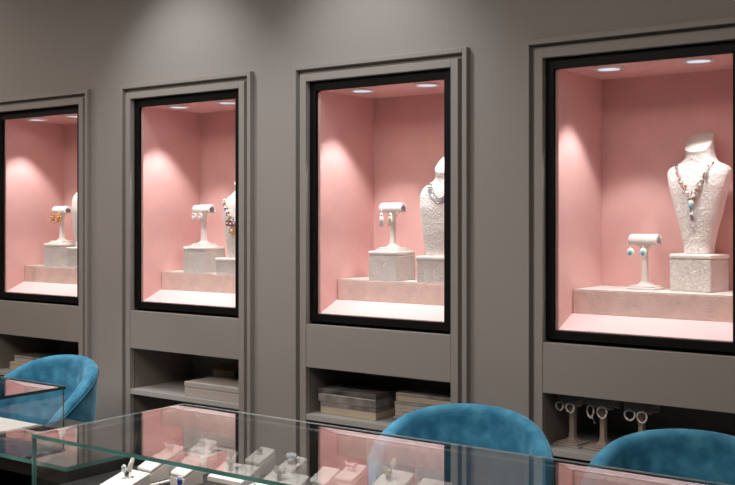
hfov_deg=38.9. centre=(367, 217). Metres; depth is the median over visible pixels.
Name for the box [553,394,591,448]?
stand
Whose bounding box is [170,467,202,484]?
box
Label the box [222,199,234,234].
necklace
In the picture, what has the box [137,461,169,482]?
box
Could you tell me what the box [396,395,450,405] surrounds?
tray
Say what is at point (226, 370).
box
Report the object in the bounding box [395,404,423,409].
tray
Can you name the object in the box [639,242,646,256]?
earring
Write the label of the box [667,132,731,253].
bust
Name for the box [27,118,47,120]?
recessed light
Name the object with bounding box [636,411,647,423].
bangle
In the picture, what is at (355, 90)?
recessed light
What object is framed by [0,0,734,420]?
wall
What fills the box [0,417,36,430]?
pad
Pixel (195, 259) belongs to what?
block
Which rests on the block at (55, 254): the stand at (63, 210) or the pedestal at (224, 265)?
the stand at (63, 210)
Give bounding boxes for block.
[44,243,74,266]
[183,246,224,272]
[368,250,414,280]
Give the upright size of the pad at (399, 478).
0.077 m
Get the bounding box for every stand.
[49,206,74,243]
[189,205,218,246]
[376,203,409,250]
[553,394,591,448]
[583,398,620,450]
[624,402,659,431]
[626,234,664,289]
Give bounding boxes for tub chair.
[0,354,98,423]
[367,403,554,484]
[580,429,734,484]
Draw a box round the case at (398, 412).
[395,408,413,415]
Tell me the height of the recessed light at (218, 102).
0.006 m
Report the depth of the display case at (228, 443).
2.64 m
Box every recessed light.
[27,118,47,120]
[65,115,76,117]
[167,105,189,108]
[216,101,234,104]
[349,88,374,92]
[413,82,439,86]
[593,66,624,71]
[682,57,715,63]
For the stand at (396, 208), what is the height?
0.186 m
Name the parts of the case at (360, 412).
lid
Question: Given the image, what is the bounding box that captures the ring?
[175,476,183,484]
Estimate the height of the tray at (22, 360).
0.022 m
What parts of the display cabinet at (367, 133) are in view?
drawer, glass pane, sloping sill, display plinth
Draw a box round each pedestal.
[67,247,76,266]
[215,257,234,273]
[416,255,443,282]
[669,253,728,292]
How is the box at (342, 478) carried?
in the display case at (228, 443)
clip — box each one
[121,458,134,478]
[275,473,284,480]
[383,472,392,481]
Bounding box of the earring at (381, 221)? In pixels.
[379,210,383,226]
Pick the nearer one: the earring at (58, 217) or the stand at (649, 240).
the stand at (649, 240)
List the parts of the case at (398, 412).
lid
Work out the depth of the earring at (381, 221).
4.04 m
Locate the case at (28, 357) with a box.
[14,351,76,362]
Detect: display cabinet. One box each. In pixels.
[0,89,90,376]
[120,71,253,415]
[292,47,469,476]
[524,17,734,484]
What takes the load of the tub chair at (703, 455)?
on the floor
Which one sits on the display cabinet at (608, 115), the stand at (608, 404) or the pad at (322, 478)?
the stand at (608, 404)
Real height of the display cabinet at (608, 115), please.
2.040 m
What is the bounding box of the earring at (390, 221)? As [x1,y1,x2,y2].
[388,210,392,226]
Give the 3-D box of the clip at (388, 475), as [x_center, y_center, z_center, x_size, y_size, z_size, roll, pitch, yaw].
[0.057,0.651,2.694,0.038,0.064,0.018,0,0,15]
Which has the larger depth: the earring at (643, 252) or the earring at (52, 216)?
the earring at (52, 216)
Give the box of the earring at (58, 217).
[56,212,60,223]
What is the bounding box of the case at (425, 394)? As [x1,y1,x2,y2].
[396,385,450,405]
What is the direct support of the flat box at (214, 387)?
on the display cabinet at (185, 143)
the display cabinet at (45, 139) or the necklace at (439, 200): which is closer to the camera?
the necklace at (439, 200)
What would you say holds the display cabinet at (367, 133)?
on the floor
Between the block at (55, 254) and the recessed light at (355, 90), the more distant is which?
the block at (55, 254)
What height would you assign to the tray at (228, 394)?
0.038 m
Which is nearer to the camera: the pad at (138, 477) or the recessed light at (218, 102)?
the pad at (138, 477)
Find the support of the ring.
in the display case at (228, 443)
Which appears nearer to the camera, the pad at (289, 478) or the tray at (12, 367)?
the pad at (289, 478)
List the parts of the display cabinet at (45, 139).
glass pane, drawer, sloping sill, display plinth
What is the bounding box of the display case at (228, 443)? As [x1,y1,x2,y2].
[32,404,729,484]
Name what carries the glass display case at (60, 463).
on the floor
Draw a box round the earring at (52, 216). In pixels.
[50,213,54,223]
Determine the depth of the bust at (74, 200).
5.09 m
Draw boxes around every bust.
[71,193,76,246]
[223,191,234,257]
[420,157,443,255]
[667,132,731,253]
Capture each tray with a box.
[10,365,19,369]
[14,358,32,362]
[185,387,238,402]
[318,393,396,407]
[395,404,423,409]
[395,411,406,415]
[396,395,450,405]
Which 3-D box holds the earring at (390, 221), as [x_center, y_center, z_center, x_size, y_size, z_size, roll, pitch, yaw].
[0.088,0.002,4.016,0.015,0.067,0.016,0,0,-12]
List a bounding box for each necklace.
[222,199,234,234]
[427,181,443,203]
[675,161,713,227]
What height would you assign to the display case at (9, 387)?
0.864 m
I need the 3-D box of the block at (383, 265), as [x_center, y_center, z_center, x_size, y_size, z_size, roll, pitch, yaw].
[0.095,0.183,4.042,0.136,0.113,0.132,0,0,36]
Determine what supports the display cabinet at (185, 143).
on the floor
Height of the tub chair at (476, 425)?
0.870 m
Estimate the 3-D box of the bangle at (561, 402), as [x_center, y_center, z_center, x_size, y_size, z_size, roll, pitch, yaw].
[0.639,0.627,3.462,0.032,0.035,0.012,0,0,36]
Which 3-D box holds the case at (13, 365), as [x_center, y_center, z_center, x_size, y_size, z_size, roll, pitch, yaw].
[-1.606,0.735,5.184,0.287,0.040,0.212,0,0,36]
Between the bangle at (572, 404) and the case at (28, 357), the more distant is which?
the case at (28, 357)
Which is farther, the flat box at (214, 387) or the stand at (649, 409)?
the flat box at (214, 387)
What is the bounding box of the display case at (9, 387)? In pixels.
[0,376,65,484]
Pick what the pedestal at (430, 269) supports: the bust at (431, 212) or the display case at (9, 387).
the bust at (431, 212)
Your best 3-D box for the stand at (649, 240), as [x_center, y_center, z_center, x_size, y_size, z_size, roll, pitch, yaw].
[0.938,0.147,3.513,0.104,0.186,0.084,0,0,40]
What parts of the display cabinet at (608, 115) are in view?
drawer, glass pane, sloping sill, display plinth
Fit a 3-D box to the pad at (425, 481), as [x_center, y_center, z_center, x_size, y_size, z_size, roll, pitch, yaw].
[0.154,0.705,2.624,0.088,0.069,0.090,0,0,36]
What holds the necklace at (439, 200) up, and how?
on the bust at (431, 212)
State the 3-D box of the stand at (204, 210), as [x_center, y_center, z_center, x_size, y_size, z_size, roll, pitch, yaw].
[-0.730,0.034,4.645,0.104,0.186,0.084,0,0,36]
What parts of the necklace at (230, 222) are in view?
flower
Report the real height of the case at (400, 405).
0.026 m
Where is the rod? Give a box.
[150,479,169,484]
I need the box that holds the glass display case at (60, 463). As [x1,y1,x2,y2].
[0,419,145,484]
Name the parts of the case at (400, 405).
lid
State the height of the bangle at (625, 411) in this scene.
0.039 m
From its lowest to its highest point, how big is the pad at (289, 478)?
0.041 m
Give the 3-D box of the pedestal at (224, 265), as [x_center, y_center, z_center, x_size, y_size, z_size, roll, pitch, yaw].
[-0.549,0.206,4.509,0.186,0.068,0.136,0,0,36]
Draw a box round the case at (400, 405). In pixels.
[395,401,431,409]
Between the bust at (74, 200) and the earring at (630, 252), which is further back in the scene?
the bust at (74, 200)
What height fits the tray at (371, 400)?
0.032 m
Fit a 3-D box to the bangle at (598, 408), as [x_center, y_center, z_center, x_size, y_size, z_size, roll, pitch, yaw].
[0.758,0.631,3.364,0.038,0.043,0.012,0,0,36]
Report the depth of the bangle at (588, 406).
3.39 m
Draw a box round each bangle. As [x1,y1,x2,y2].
[555,401,563,411]
[565,403,574,413]
[586,404,594,423]
[596,406,607,419]
[623,409,635,421]
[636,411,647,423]
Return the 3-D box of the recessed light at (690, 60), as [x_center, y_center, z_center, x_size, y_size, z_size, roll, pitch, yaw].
[1.030,-0.489,3.235,0.100,0.006,0.100,0,0,36]
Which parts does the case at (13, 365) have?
lid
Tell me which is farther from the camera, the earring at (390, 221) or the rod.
the earring at (390, 221)
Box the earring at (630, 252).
[627,242,633,256]
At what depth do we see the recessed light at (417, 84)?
3.79 m
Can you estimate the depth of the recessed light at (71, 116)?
5.00 m
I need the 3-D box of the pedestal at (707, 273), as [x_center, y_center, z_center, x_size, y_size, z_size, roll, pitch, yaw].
[1.093,0.179,3.428,0.149,0.122,0.132,0,0,45]
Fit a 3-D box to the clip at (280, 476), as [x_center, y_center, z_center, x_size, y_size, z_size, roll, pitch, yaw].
[-0.236,0.693,2.826,0.038,0.042,0.018,0,0,15]
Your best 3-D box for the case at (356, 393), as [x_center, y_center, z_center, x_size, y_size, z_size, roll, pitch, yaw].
[-0.014,0.682,4.035,0.280,0.051,0.224,0,0,37]
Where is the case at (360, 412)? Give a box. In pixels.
[320,401,395,420]
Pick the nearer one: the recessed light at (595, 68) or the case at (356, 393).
the recessed light at (595, 68)
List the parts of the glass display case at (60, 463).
glass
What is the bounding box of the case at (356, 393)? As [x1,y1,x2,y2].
[318,381,409,407]
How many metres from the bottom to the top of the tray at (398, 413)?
0.017 m
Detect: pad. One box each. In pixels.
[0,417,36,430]
[100,469,149,484]
[207,473,258,484]
[257,473,309,484]
[310,472,339,484]
[372,472,415,484]
[417,478,451,484]
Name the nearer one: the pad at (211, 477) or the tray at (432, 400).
the pad at (211, 477)
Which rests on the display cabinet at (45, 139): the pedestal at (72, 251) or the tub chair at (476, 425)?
the pedestal at (72, 251)
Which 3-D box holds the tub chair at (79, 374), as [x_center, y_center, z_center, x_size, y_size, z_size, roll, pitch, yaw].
[-1.374,1.017,4.232,0.563,0.870,0.525,0,0,31]
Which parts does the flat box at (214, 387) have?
lid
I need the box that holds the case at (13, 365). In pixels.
[10,361,25,369]
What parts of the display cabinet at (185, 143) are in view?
glass pane, drawer, sloping sill, display plinth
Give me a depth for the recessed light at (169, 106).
4.56 m
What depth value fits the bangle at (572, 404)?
3.43 m
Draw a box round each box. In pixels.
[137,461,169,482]
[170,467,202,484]
[184,376,238,402]
[213,363,238,378]
[334,472,366,484]
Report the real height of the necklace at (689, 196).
0.218 m
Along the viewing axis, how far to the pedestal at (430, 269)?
3.86 m
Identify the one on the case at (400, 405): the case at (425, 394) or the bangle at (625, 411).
the case at (425, 394)
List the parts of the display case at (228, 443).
glass, glass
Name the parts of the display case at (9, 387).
glass, glass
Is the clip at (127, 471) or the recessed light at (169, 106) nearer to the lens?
the clip at (127, 471)
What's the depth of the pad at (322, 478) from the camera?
2.87 m
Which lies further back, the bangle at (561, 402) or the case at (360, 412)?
the case at (360, 412)
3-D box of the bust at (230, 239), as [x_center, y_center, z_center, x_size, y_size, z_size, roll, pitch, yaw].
[-0.530,-0.019,4.492,0.224,0.383,0.104,0,0,36]

